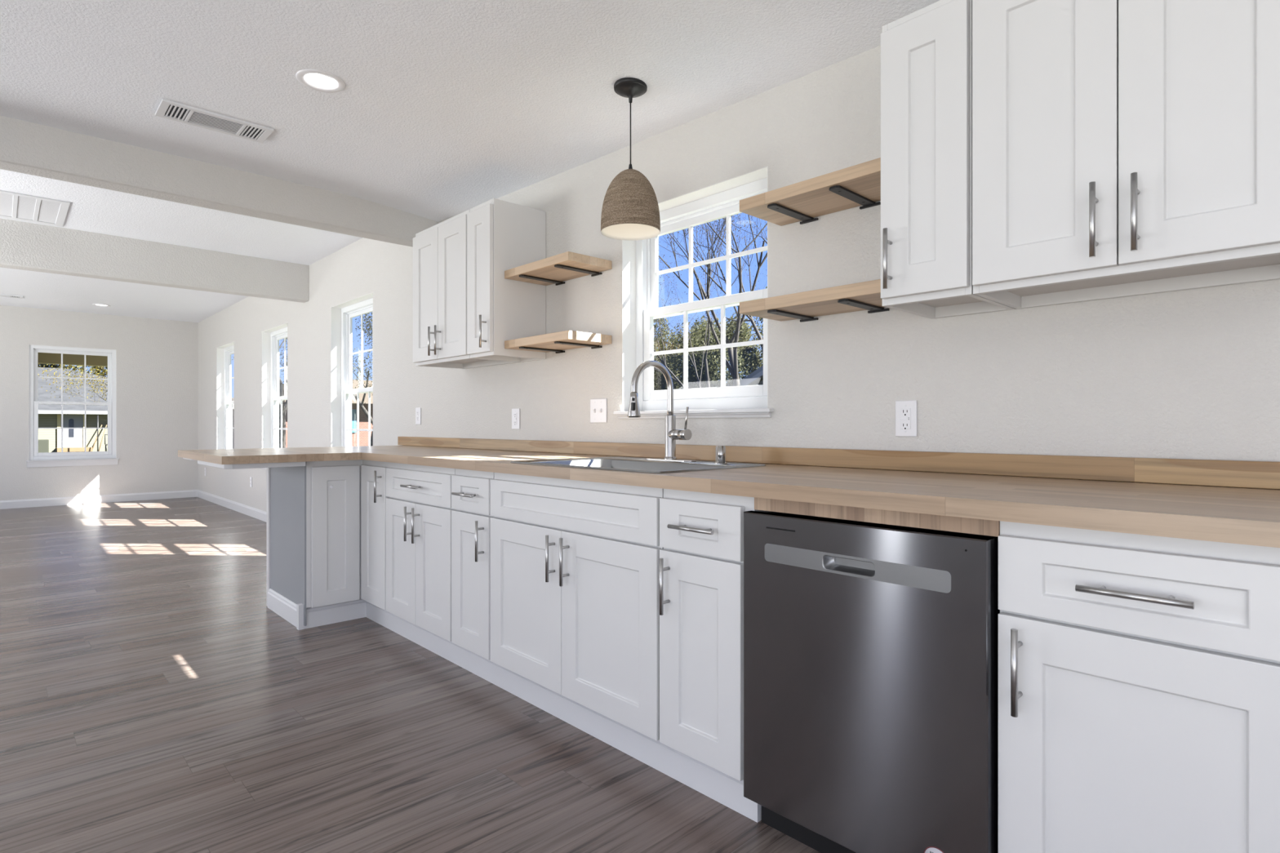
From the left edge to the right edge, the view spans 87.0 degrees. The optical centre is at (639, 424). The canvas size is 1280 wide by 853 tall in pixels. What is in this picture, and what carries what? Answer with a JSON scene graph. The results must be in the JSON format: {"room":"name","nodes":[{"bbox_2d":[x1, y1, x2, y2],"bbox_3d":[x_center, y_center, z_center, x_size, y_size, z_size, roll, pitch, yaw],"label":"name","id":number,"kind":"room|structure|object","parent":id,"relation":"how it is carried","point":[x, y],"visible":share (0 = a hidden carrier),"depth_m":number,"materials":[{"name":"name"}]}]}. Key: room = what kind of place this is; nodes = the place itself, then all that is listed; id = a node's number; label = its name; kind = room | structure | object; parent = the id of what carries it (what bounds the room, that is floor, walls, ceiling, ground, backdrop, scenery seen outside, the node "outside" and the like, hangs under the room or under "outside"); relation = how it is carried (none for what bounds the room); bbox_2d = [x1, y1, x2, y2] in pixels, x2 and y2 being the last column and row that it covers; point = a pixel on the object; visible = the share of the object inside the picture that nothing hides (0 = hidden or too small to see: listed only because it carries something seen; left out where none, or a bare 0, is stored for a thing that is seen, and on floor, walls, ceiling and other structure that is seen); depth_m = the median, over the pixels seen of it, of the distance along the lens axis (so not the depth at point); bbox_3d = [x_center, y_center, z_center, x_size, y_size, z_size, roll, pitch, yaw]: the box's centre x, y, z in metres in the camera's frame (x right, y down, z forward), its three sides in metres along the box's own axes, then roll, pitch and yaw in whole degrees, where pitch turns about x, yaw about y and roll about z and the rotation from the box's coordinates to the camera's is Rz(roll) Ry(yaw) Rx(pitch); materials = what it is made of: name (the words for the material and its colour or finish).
{"room":"kitchen","nodes":[
{"label":"kitchen","id":0,"kind":"room"},
{"bbox_2d":[0,305,198,500],"bbox_3d":[-8.313,-0.240,8.344,4.820,2.800,0.150,0,0,-43],"label":"wall","id":1,"kind":"structure","parent":0,"point":[157,359],"depth_m":9.35,"materials":[{"name":"paint"}]},
{"bbox_2d":[26,344,119,467],"bbox_3d":[-7.554,-0.243,9.005,0.951,1.584,0.125,0,0,-43],"label":"window","id":2,"kind":"structure","parent":1,"relation":"in","point":[36,460],"depth_m":8.98,"materials":[{"name":"white paint"}]},
{"bbox_2d":[37,353,107,402],"bbox_3d":[-7.583,-0.625,9.036,0.715,0.640,0.012,0,0,-43],"label":"grille","id":3,"kind":"object","parent":2,"relation":"attached to","point":[95,354],"depth_m":9.10,"materials":[{"name":"white plastic"}]},
{"bbox_2d":[38,404,107,452],"bbox_3d":[-7.559,0.045,9.010,0.711,0.633,0.012,0,0,-43],"label":"grille","id":4,"kind":"object","parent":2,"relation":"attached to","point":[61,428],"depth_m":9.06,"materials":[{"name":"white plastic"}]},
{"bbox_2d":[0,489,197,509],"bbox_3d":[-8.220,1.008,8.318,4.720,0.105,0.016,0,0,-43],"label":"baseboard","id":5,"kind":"structure","parent":1,"relation":"attached to","point":[15,504],"depth_m":9.12,"materials":[{"name":"white paint"}]},
{"bbox_2d":[0,497,820,852],"bbox_3d":[-3.402,1.120,3.286,4.985,0.120,14.350,0,0,-43],"label":"floor","id":6,"kind":"structure","parent":0,"point":[153,700],"depth_m":2.32,"materials":[{"name":"wood"}]},
{"bbox_2d":[266,459,389,626],"bbox_3d":[-1.492,0.622,3.921,0.968,0.876,1.000,0,0,-43],"label":"base cabinet","id":7,"kind":"object","parent":6,"relation":"on","point":[326,521],"visible":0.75,"depth_m":3.59,"materials":[{"name":"white paint"}]},
{"bbox_2d":[177,445,1279,547],"bbox_3d":[-0.566,0.165,2.678,1.373,0.038,4.665,0,0,-43],"label":"countertop","id":8,"kind":"structure","parent":7,"relation":"on","point":[1224,514],"depth_m":1.55,"materials":[{"name":"brown wood"}]},
{"bbox_2d":[197,460,306,469],"bbox_3d":[-2.049,0.197,3.539,0.358,0.026,0.645,0,0,-43],"label":"support","id":9,"kind":"object","parent":8,"relation":"attached to","point":[208,464],"visible":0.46,"depth_m":3.31,"materials":[{"name":"white paint"}]},
{"bbox_2d":[510,445,765,473],"bbox_3d":[-0.026,0.211,2.508,0.557,0.270,0.815,0,0,-43],"label":"sink","id":10,"kind":"object","parent":8,"relation":"in","point":[612,463],"depth_m":2.63,"materials":[{"name":"metal"}]},
{"bbox_2d":[627,360,696,462],"bbox_3d":[0.050,-0.054,2.614,0.250,0.393,0.256,0,0,-43],"label":"kitchen faucet","id":11,"kind":"object","parent":8,"relation":"on","point":[672,434],"visible":1,"depth_m":2.64,"materials":[{"name":"silver metal"}]},
{"bbox_2d":[754,497,999,537],"bbox_3d":[0.513,0.203,1.561,0.024,0.038,0.597,0,0,-43],"label":"strip","id":12,"kind":"object","parent":8,"relation":"attached to","point":[940,522],"visible":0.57,"depth_m":1.51,"materials":[{"name":"brown wood"}]},
{"bbox_2d":[386,462,455,641],"bbox_3d":[-0.823,0.622,3.397,0.720,0.876,0.682,0,0,-43],"label":"base cabinet","id":13,"kind":"object","parent":6,"relation":"on","point":[419,508],"visible":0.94,"depth_m":3.14,"materials":[{"name":"white paint"}]},
{"bbox_2d":[451,468,493,660],"bbox_3d":[-0.478,0.622,3.032,0.720,0.876,0.314,0,0,-43],"label":"base cabinet","id":14,"kind":"object","parent":6,"relation":"on","point":[470,489],"visible":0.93,"depth_m":2.81,"materials":[{"name":"white paint"}]},
{"bbox_2d":[490,472,663,741],"bbox_3d":[-0.040,0.622,2.571,0.720,0.876,0.947,0,0,-43],"label":"base cabinet","id":15,"kind":"object","parent":6,"relation":"on","point":[575,564],"visible":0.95,"depth_m":2.28,"materials":[{"name":"white paint"}]},
{"bbox_2d":[267,588,761,822],"bbox_3d":[-0.920,0.996,2.861,0.366,0.128,3.241,0,0,-43],"label":"baseboard","id":16,"kind":"structure","parent":15,"relation":"attached to","point":[717,785],"depth_m":2.46,"materials":[{"name":"white paint"}]},
{"bbox_2d":[659,488,770,781],"bbox_3d":[0.405,0.622,2.102,0.720,0.876,0.336,0,0,-43],"label":"base cabinet","id":17,"kind":"object","parent":6,"relation":"on","point":[701,534],"depth_m":1.88,"materials":[{"name":"white paint"}]},
{"bbox_2d":[743,511,999,852],"bbox_3d":[0.711,0.643,1.757,0.651,0.834,0.605,0,0,-43],"label":"dishwasher","id":18,"kind":"object","parent":6,"relation":"on","point":[871,650],"visible":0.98,"depth_m":1.50,"materials":[{"name":"grey metal"}]},
{"bbox_2d":[923,846,943,852],"bbox_3d":[0.611,0.899,1.389,0.002,0.057,0.057,0,0,-43],"label":"round sticker","id":19,"kind":"object","parent":18,"relation":"attached to","point":[930,849],"visible":1,"depth_m":1.40,"materials":[{"name":"paper"}]},
{"bbox_2d":[998,520,1279,852],"bbox_3d":[1.087,0.622,1.382,0.720,0.876,0.450,0,0,-43],"label":"base cabinet","id":20,"kind":"object","parent":6,"relation":"on","point":[1139,675],"visible":0.99,"depth_m":1.17,"materials":[{"name":"white paint"}]},
{"bbox_2d":[0,0,939,322],"bbox_3d":[-3.402,-1.406,3.286,4.985,0.508,14.350,0,0,-43],"label":"ceiling","id":21,"kind":"structure","parent":0,"point":[445,108],"depth_m":2.67,"materials":[{"name":"paint"}]},
{"bbox_2d":[0,293,22,298],"bbox_3d":[-7.431,-1.502,7.803,0.435,0.010,0.150,0,0,-43],"label":"ceiling vent","id":22,"kind":"object","parent":21,"relation":"in","point":[1,295],"visible":1,"depth_m":7.88,"materials":[{"name":"metal"}]},
{"bbox_2d":[0,190,70,226],"bbox_3d":[-4.393,-1.503,4.578,0.765,0.008,0.760,0,0,-43],"label":"ceiling vent","id":23,"kind":"object","parent":21,"relation":"in","point":[13,206],"visible":1,"depth_m":4.70,"materials":[{"name":"metal"}]},
{"bbox_2d":[92,303,110,306],"bbox_3d":[-6.768,-1.508,8.480,0.178,0.013,0.178,0,0,-43],"label":"recessed light","id":24,"kind":"object","parent":21,"relation":"in","point":[96,304],"visible":1,"depth_m":8.47,"materials":[{"name":"white plastic"}]},
{"bbox_2d":[0,217,309,302],"bbox_3d":[-4.888,-1.366,4.809,4.725,0.388,0.145,0,0,-43],"label":"ceiling beam","id":25,"kind":"structure","parent":21,"relation":"attached to","point":[24,246],"depth_m":5.51,"materials":[{"name":"paint"}]},
{"bbox_2d":[155,98,274,142],"bbox_3d":[-1.917,-1.368,3.051,0.427,0.010,0.190,0,0,-43],"label":"ceiling vent","id":26,"kind":"object","parent":21,"relation":"in","point":[172,110],"visible":1,"depth_m":3.04,"materials":[{"name":"metal"}]},
{"bbox_2d":[0,115,438,247],"bbox_3d":[-3.106,-1.375,2.929,4.725,0.370,0.145,0,0,-43],"label":"ceiling beam","id":27,"kind":"structure","parent":21,"relation":"attached to","point":[28,148],"depth_m":3.55,"materials":[{"name":"paint"}]},
{"bbox_2d":[295,69,346,92],"bbox_3d":[-1.252,-1.352,2.650,0.178,0.013,0.178,0,0,-43],"label":"recessed light","id":28,"kind":"object","parent":21,"relation":"in","point":[310,78],"visible":1,"depth_m":2.65,"materials":[{"name":"white plastic"}]},
{"bbox_2d":[600,77,660,240],"bbox_3d":[-0.037,-1.032,2.618,0.232,0.570,0.232,0,0,41],"label":"pendant lamp","id":29,"kind":"object","parent":21,"relation":"hanging from","point":[630,211],"visible":1,"depth_m":2.55,"materials":[{"name":"brown wicker"}]},
{"bbox_2d":[198,45,1279,511],"bbox_3d":[-1.653,-0.240,4.944,0.165,2.800,14.350,0,0,-43],"label":"wall","id":30,"kind":"structure","parent":0,"point":[1193,374],"depth_m":2.41,"materials":[{"name":"paint"}]},
{"bbox_2d":[216,342,234,448],"bbox_3d":[-5.342,-0.273,8.809,0.192,1.534,0.981,0,0,-43],"label":"window","id":31,"kind":"structure","parent":30,"relation":"in","point":[224,428],"depth_m":9.13,"materials":[{"name":"white paint"}]},
{"bbox_2d":[226,404,234,448],"bbox_3d":[-5.313,0.044,8.837,0.012,0.635,0.741,0,0,-43],"label":"grille","id":32,"kind":"object","parent":31,"relation":"attached to","point":[228,428],"depth_m":8.99,"materials":[{"name":"white plastic"}]},
{"bbox_2d":[197,489,266,521],"bbox_3d":[-3.993,1.008,7.280,0.016,0.105,7.340,0,0,-43],"label":"baseboard","id":33,"kind":"structure","parent":30,"relation":"attached to","point":[259,514],"depth_m":8.36,"materials":[{"name":"white paint"}]},
{"bbox_2d":[249,476,252,487],"bbox_3d":[-4.520,0.664,7.838,0.009,0.115,0.075,0,0,-43],"label":"power outlet","id":34,"kind":"object","parent":30,"relation":"attached to","point":[251,477],"visible":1,"depth_m":7.83,"materials":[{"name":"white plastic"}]},
{"bbox_2d":[259,322,287,470],"bbox_3d":[-3.852,-0.273,7.238,0.192,1.534,0.981,0,0,-43],"label":"window","id":35,"kind":"structure","parent":30,"relation":"in","point":[271,337],"depth_m":7.56,"materials":[{"name":"white paint"}]},
{"bbox_2d":[274,400,287,448],"bbox_3d":[-3.823,0.044,7.266,0.012,0.635,0.741,0,0,-43],"label":"grille","id":36,"kind":"object","parent":35,"relation":"attached to","point":[275,428],"depth_m":7.42,"materials":[{"name":"white plastic"}]},
{"bbox_2d":[277,337,287,395],"bbox_3d":[-3.797,-0.629,7.290,0.012,0.642,0.745,0,0,-43],"label":"grille","id":37,"kind":"object","parent":35,"relation":"attached to","point":[278,339],"depth_m":7.44,"materials":[{"name":"white plastic"}]},
{"bbox_2d":[331,292,373,446],"bbox_3d":[-2.362,-0.273,5.667,0.192,1.534,0.981,0,0,-43],"label":"window","id":38,"kind":"structure","parent":30,"relation":"in","point":[342,314],"depth_m":5.98,"materials":[{"name":"white paint"}]},
{"bbox_2d":[346,391,373,446],"bbox_3d":[-2.333,0.044,5.695,0.012,0.635,0.741,0,0,-43],"label":"grille","id":39,"kind":"object","parent":38,"relation":"attached to","point":[348,429],"depth_m":5.78,"materials":[{"name":"white plastic"}]},
{"bbox_2d":[350,311,373,388],"bbox_3d":[-2.307,-0.629,5.719,0.012,0.642,0.745,0,0,-43],"label":"grille","id":40,"kind":"object","parent":38,"relation":"attached to","point":[361,313],"depth_m":5.81,"materials":[{"name":"white plastic"}]},
{"bbox_2d":[415,407,421,424],"bbox_3d":[-1.547,-0.061,4.704,0.009,0.118,0.075,0,0,-43],"label":"power outlet","id":41,"kind":"object","parent":30,"relation":"attached to","point":[418,410],"visible":1,"depth_m":4.70,"materials":[{"name":"white plastic"}]},
{"bbox_2d":[416,411,418,421],"bbox_3d":[-1.548,-0.061,4.702,0.004,0.067,0.033,0,0,-43],"label":"receptacle","id":42,"kind":"object","parent":41,"relation":"attached to","point":[417,412],"depth_m":4.70,"materials":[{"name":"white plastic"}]},
{"bbox_2d":[413,208,520,368],"bbox_3d":[-1.026,-0.746,3.885,0.377,0.788,0.640,0,0,-43],"label":"upper cabinet","id":43,"kind":"object","parent":30,"relation":"attached to","point":[439,250],"visible":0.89,"depth_m":3.76,"materials":[{"name":"white paint"}]},
{"bbox_2d":[466,198,546,361],"bbox_3d":[-0.722,-0.746,3.565,0.377,0.788,0.237,0,0,-43],"label":"upper cabinet","id":44,"kind":"object","parent":30,"relation":"attached to","point":[502,236],"visible":1,"depth_m":3.48,"materials":[{"name":"white paint"}]},
{"bbox_2d":[511,408,519,429],"bbox_3d":[-0.703,-0.034,3.814,0.010,0.116,0.078,0,0,-43],"label":"power outlet","id":45,"kind":"object","parent":30,"relation":"attached to","point":[515,412],"visible":1,"depth_m":3.81,"materials":[{"name":"white plastic"}]},
{"bbox_2d":[513,413,516,424],"bbox_3d":[-0.705,-0.034,3.812,0.004,0.067,0.033,0,0,-43],"label":"receptacle","id":46,"kind":"object","parent":45,"relation":"attached to","point":[514,414],"depth_m":3.81,"materials":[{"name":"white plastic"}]},
{"bbox_2d":[519,274,564,285],"bbox_3d":[-0.502,-0.737,3.427,0.251,0.012,0.072,0,0,-43],"label":"shelf bracket","id":47,"kind":"object","parent":30,"relation":"attached to","point":[558,282],"visible":1,"depth_m":3.42,"materials":[{"name":"brown metal"}]},
{"bbox_2d":[519,346,564,353],"bbox_3d":[-0.502,-0.381,3.427,0.251,0.012,0.072,0,0,-43],"label":"shelf bracket","id":48,"kind":"object","parent":30,"relation":"attached to","point":[557,351],"visible":1,"depth_m":3.42,"materials":[{"name":"brown metal"}]},
{"bbox_2d":[504,251,611,285],"bbox_3d":[-0.411,-0.763,3.323,0.260,0.040,0.532,0,0,-43],"label":"wall shelf","id":49,"kind":"object","parent":30,"relation":"attached to","point":[544,268],"visible":0.9,"depth_m":3.23,"materials":[{"name":"brown wood"}]},
{"bbox_2d":[504,330,611,352],"bbox_3d":[-0.411,-0.407,3.323,0.260,0.040,0.532,0,0,-43],"label":"wall shelf","id":50,"kind":"object","parent":30,"relation":"attached to","point":[545,340],"visible":0.97,"depth_m":3.20,"materials":[{"name":"brown wood"}]},
{"bbox_2d":[554,264,601,276],"bbox_3d":[-0.300,-0.737,3.213,0.251,0.012,0.072,0,0,-43],"label":"shelf bracket","id":51,"kind":"object","parent":30,"relation":"attached to","point":[561,266],"visible":1,"depth_m":3.21,"materials":[{"name":"brown metal"}]},
{"bbox_2d":[554,341,601,348],"bbox_3d":[-0.300,-0.381,3.213,0.251,0.012,0.072,0,0,-43],"label":"shelf bracket","id":52,"kind":"object","parent":30,"relation":"attached to","point":[592,346],"visible":1,"depth_m":3.20,"materials":[{"name":"brown metal"}]},
{"bbox_2d":[590,398,606,422],"bbox_3d":[-0.205,-0.069,3.285,0.015,0.117,0.122,0,0,-43],"label":"light switch","id":53,"kind":"object","parent":30,"relation":"attached to","point":[597,406],"visible":1,"depth_m":3.28,"materials":[{"name":"white plastic"}]},
{"bbox_2d":[613,166,773,418],"bbox_3d":[0.249,-0.506,2.914,0.192,0.957,0.886,0,0,-43],"label":"window","id":54,"kind":"structure","parent":30,"relation":"in","point":[640,273],"depth_m":3.00,"materials":[{"name":"white paint"}]},
{"bbox_2d":[651,305,763,388],"bbox_3d":[0.278,-0.334,2.942,0.012,0.347,0.646,0,0,-43],"label":"grille","id":55,"kind":"object","parent":54,"relation":"attached to","point":[685,310],"depth_m":2.98,"materials":[{"name":"white plastic"}]},
{"bbox_2d":[656,215,767,302],"bbox_3d":[0.304,-0.718,2.966,0.012,0.354,0.650,0,0,-43],"label":"grille","id":56,"kind":"object","parent":54,"relation":"attached to","point":[690,224],"depth_m":3.00,"materials":[{"name":"white plastic"}]},
{"bbox_2d":[767,203,817,224],"bbox_3d":[0.525,-0.737,2.352,0.239,0.012,0.072,0,0,-43],"label":"shelf bracket","id":57,"kind":"object","parent":30,"relation":"attached to","point":[806,219],"visible":1,"depth_m":2.35,"materials":[{"name":"black metal"}]},
{"bbox_2d":[767,309,817,322],"bbox_3d":[0.525,-0.381,2.352,0.239,0.012,0.072,0,0,-43],"label":"shelf bracket","id":58,"kind":"object","parent":30,"relation":"attached to","point":[803,317],"visible":1,"depth_m":2.35,"materials":[{"name":"black metal"}]},
{"bbox_2d":[739,157,880,226],"bbox_3d":[0.629,-0.763,2.233,0.250,0.040,0.560,0,0,-43],"label":"wall shelf","id":59,"kind":"object","parent":30,"relation":"attached to","point":[812,197],"visible":0.53,"depth_m":2.20,"materials":[{"name":"brown wood"}]},
{"bbox_2d":[739,279,885,320],"bbox_3d":[0.629,-0.407,2.233,0.250,0.040,0.560,0,0,-43],"label":"wall shelf","id":60,"kind":"object","parent":30,"relation":"attached to","point":[820,302],"visible":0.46,"depth_m":2.19,"materials":[{"name":"brown wood"}]},
{"bbox_2d":[397,436,1279,489],"bbox_3d":[-0.105,0.115,3.163,0.037,0.061,4.735,0,0,-43],"label":"backsplash","id":61,"kind":"structure","parent":30,"relation":"attached to","point":[1215,473],"depth_m":2.02,"materials":[{"name":"brown wood"}]},
{"bbox_2d":[829,185,880,209],"bbox_3d":[0.687,-0.737,2.181,0.239,0.012,0.072,0,0,-43],"label":"shelf bracket","id":62,"kind":"object","parent":30,"relation":"attached to","point":[865,202],"visible":1,"depth_m":2.18,"materials":[{"name":"black metal"}]},
{"bbox_2d":[837,298,888,313],"bbox_3d":[0.708,-0.381,2.160,0.239,0.012,0.072,0,0,-43],"label":"shelf bracket","id":63,"kind":"object","parent":30,"relation":"attached to","point":[873,308],"visible":1,"depth_m":2.16,"materials":[{"name":"black metal"}]},
{"bbox_2d":[895,400,916,436],"bbox_3d":[0.855,-0.020,2.171,0.010,0.116,0.071,0,0,-43],"label":"power outlet","id":64,"kind":"object","parent":30,"relation":"attached to","point":[905,411],"visible":1,"depth_m":2.17,"materials":[{"name":"white plastic"}]},
{"bbox_2d":[900,408,911,429],"bbox_3d":[0.854,-0.020,2.169,0.004,0.067,0.033,0,0,-43],"label":"receptacle","id":65,"kind":"object","parent":64,"relation":"attached to","point":[905,413],"depth_m":2.17,"materials":[{"name":"white plastic"}]},
{"bbox_2d":[880,0,1015,318],"bbox_3d":[0.857,-0.724,1.893,0.387,0.783,0.240,0,0,-43],"label":"upper cabinet","id":66,"kind":"object","parent":30,"relation":"attached to","point":[926,52],"visible":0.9,"depth_m":1.79,"materials":[{"name":"white paint"}]},
{"bbox_2d":[972,0,1279,309],"bbox_3d":[1.154,-0.724,1.580,0.387,0.783,0.617,0,0,-43],"label":"upper cabinet","id":67,"kind":"object","parent":30,"relation":"attached to","point":[1121,148],"visible":1,"depth_m":1.48,"materials":[{"name":"white paint"}]},
{"label":"outside","id":68,"kind":"structure","parent":0,"visible":0},
{"bbox_3d":[-9.948,1.580,25.021,100.000,0.200,130.000,0,0,-43],"label":"ground","id":69,"kind":"structure","parent":68,"visible":0},
{"bbox_2d":[38,439,48,453],"bbox_3d":[-29.533,1.100,33.356,0.450,0.760,0.550,0,0,-43],"label":"trash bin","id":70,"kind":"object","parent":69,"relation":"on","point":[43,444],"visible":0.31,"depth_m":33.18,"materials":[{"name":"plastic"}]},
{"bbox_2d":[37,367,107,452],"bbox_3d":[-32.627,-0.855,38.036,21.000,4.670,9.900,0,0,-43],"label":"house","id":71,"kind":"structure","parent":69,"relation":"on","point":[49,415],"depth_m":35.53,"materials":[{"name":"beige"}]},
{"bbox_2d":[37,364,107,402],"bbox_3d":[-19.321,-2.632,25.886,5.981,8.305,4.723,0,0,-16],"label":"tree","id":72,"kind":"object","parent":69,"relation":"on","point":[75,376],"visible":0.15,"depth_m":25.15,"materials":[{"name":"green plant"}]},
{"bbox_2d":[37,363,107,377],"bbox_3d":[-40.344,-3.012,47.002,4.840,8.998,5.841,0,0,14],"label":"tree","id":73,"kind":"object","parent":69,"relation":"on","point":[55,366],"visible":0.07,"depth_m":47.62,"materials":[{"name":"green plant"}]},
{"bbox_2d":[93,423,102,448],"bbox_3d":[-28.708,0.720,35.647,0.047,1.540,0.738,0,0,3],"label":"stake","id":74,"kind":"object","parent":69,"relation":"on","point":[101,424],"visible":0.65,"depth_m":35.64,"materials":[{"name":"beige wood"}]},
{"bbox_2d":[97,415,98,451],"bbox_3d":[-27.651,0.495,34.417,0.046,1.970,0.046,0,0,-21],"label":"metal pole","id":75,"kind":"object","parent":69,"relation":"on","point":[97,415],"visible":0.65,"depth_m":34.41,"materials":[{"name":"white metal"}]},
{"bbox_2d":[98,423,106,451],"bbox_3d":[-28.527,0.720,35.819,0.049,1.538,0.669,0,0,-4],"label":"stake","id":76,"kind":"object","parent":69,"relation":"on","point":[106,424],"visible":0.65,"depth_m":35.81,"materials":[{"name":"beige wood"}]},
{"bbox_2d":[104,434,107,451],"bbox_3d":[-27.410,0.986,35.041,0.593,0.988,0.574,0,0,-43],"label":"lawn chair","id":77,"kind":"object","parent":69,"relation":"on","point":[104,434],"visible":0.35,"depth_m":34.96,"materials":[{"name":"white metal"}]},
{"bbox_2d":[231,337,287,448],"bbox_3d":[-13.459,-1.948,24.619,4.997,6.898,3.205,0,0,-4],"label":"tree","id":78,"kind":"object","parent":69,"relation":"on","point":[281,384],"visible":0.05,"depth_m":24.65,"materials":[{"name":"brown plant"}]},
{"bbox_2d":[231,379,373,448],"bbox_3d":[-14.671,-0.380,33.634,10.400,3.720,10.400,0,0,-43],"label":"brick house","id":79,"kind":"structure","parent":69,"relation":"on","point":[363,420],"depth_m":29.76,"materials":[{"name":"brown"}]},
{"bbox_2d":[351,408,356,432],"bbox_3d":[-12.542,-0.170,29.427,0.320,1.020,0.055,0,0,-43],"label":"shutter","id":80,"kind":"object","parent":79,"relation":"hanging from","point":[353,411],"depth_m":29.46,"materials":[{"name":"blue paint"}]},
{"bbox_2d":[352,311,373,445],"bbox_3d":[-9.651,-2.025,24.763,3.560,7.041,5.359,0,0,17],"label":"tree","id":81,"kind":"object","parent":69,"relation":"on","point":[361,404],"visible":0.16,"depth_m":23.71,"materials":[{"name":"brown plant"}]},
{"bbox_2d":[653,317,669,388],"bbox_3d":[0.200,-2.306,37.930,5.430,8.180,5.154,0,0,-43],"label":"tree","id":82,"kind":"object","parent":69,"relation":"on","point":[665,319],"visible":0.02,"depth_m":37.13,"materials":[{"name":"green plant"}]},
{"bbox_2d":[653,327,682,390],"bbox_3d":[0.044,-0.983,26.271,3.466,5.814,4.141,0,0,0],"label":"tree","id":83,"kind":"object","parent":69,"relation":"on","point":[660,380],"visible":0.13,"depth_m":25.57,"materials":[{"name":"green plant"}]},
{"bbox_2d":[666,312,751,389],"bbox_3d":[2.476,-1.063,24.016,3.264,5.768,3.870,0,0,-43],"label":"tree","id":84,"kind":"object","parent":69,"relation":"on","point":[715,377],"visible":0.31,"depth_m":23.40,"materials":[{"name":"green plant"}]},
{"bbox_2d":[653,217,767,387],"bbox_3d":[1.124,-3.368,19.687,6.086,9.711,6.192,0,0,-5],"label":"tree","id":85,"kind":"object","parent":69,"relation":"on","point":[708,384],"visible":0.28,"depth_m":19.60,"materials":[{"name":"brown plant"}]},
{"bbox_2d":[657,213,767,386],"bbox_3d":[1.683,-3.712,14.816,6.337,10.472,6.154,0,0,-43],"label":"tree","id":86,"kind":"object","parent":69,"relation":"on","point":[732,352],"visible":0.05,"depth_m":15.09,"materials":[{"name":"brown plant"}]},
{"bbox_2d":[657,213,767,353],"bbox_3d":[2.450,-2.502,14.263,5.406,8.060,6.947,0,0,-23],"label":"tree","id":87,"kind":"object","parent":69,"relation":"on","point":[750,317],"visible":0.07,"depth_m":15.02,"materials":[{"name":"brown plant"}]},
{"bbox_2d":[671,315,762,389],"bbox_3d":[3.857,-1.722,34.261,4.263,7.772,5.924,0,0,-43],"label":"tree","id":88,"kind":"object","parent":69,"relation":"on","point":[749,348],"visible":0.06,"depth_m":33.37,"materials":[{"name":"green plant"}]},
{"bbox_2d":[732,365,763,386],"bbox_3d":[6.445,-0.490,15.002,5.600,3.940,6.900,0,0,-43],"label":"shed","id":89,"kind":"object","parent":69,"relation":"on","point":[755,378],"visible":0.02,"depth_m":15.15,"materials":[{"name":"white"}]},
{"bbox_2d":[728,286,767,382],"bbox_3d":[7.025,-2.109,30.887,4.996,8.495,4.734,0,0,-32],"label":"tree","id":90,"kind":"object","parent":69,"relation":"on","point":[760,318],"visible":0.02,"depth_m":30.82,"materials":[{"name":"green plant"}]},
{"bbox_2d":[750,348,763,372],"bbox_3d":[4.744,-1.270,22.053,3.932,5.769,4.156,0,0,-28],"label":"tree","id":91,"kind":"object","parent":69,"relation":"on","point":[759,362],"visible":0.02,"depth_m":22.62,"materials":[{"name":"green plant"}]},
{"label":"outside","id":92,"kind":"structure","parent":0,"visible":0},
{"bbox_2d":[37,352,107,366],"bbox_3d":[-9.417,-1.228,9.130,6.900,0.505,2.490,0,0,-43],"label":"porch roof","id":93,"kind":"structure","parent":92,"point":[42,357],"depth_m":10.89,"materials":[{"name":"beige paint"}]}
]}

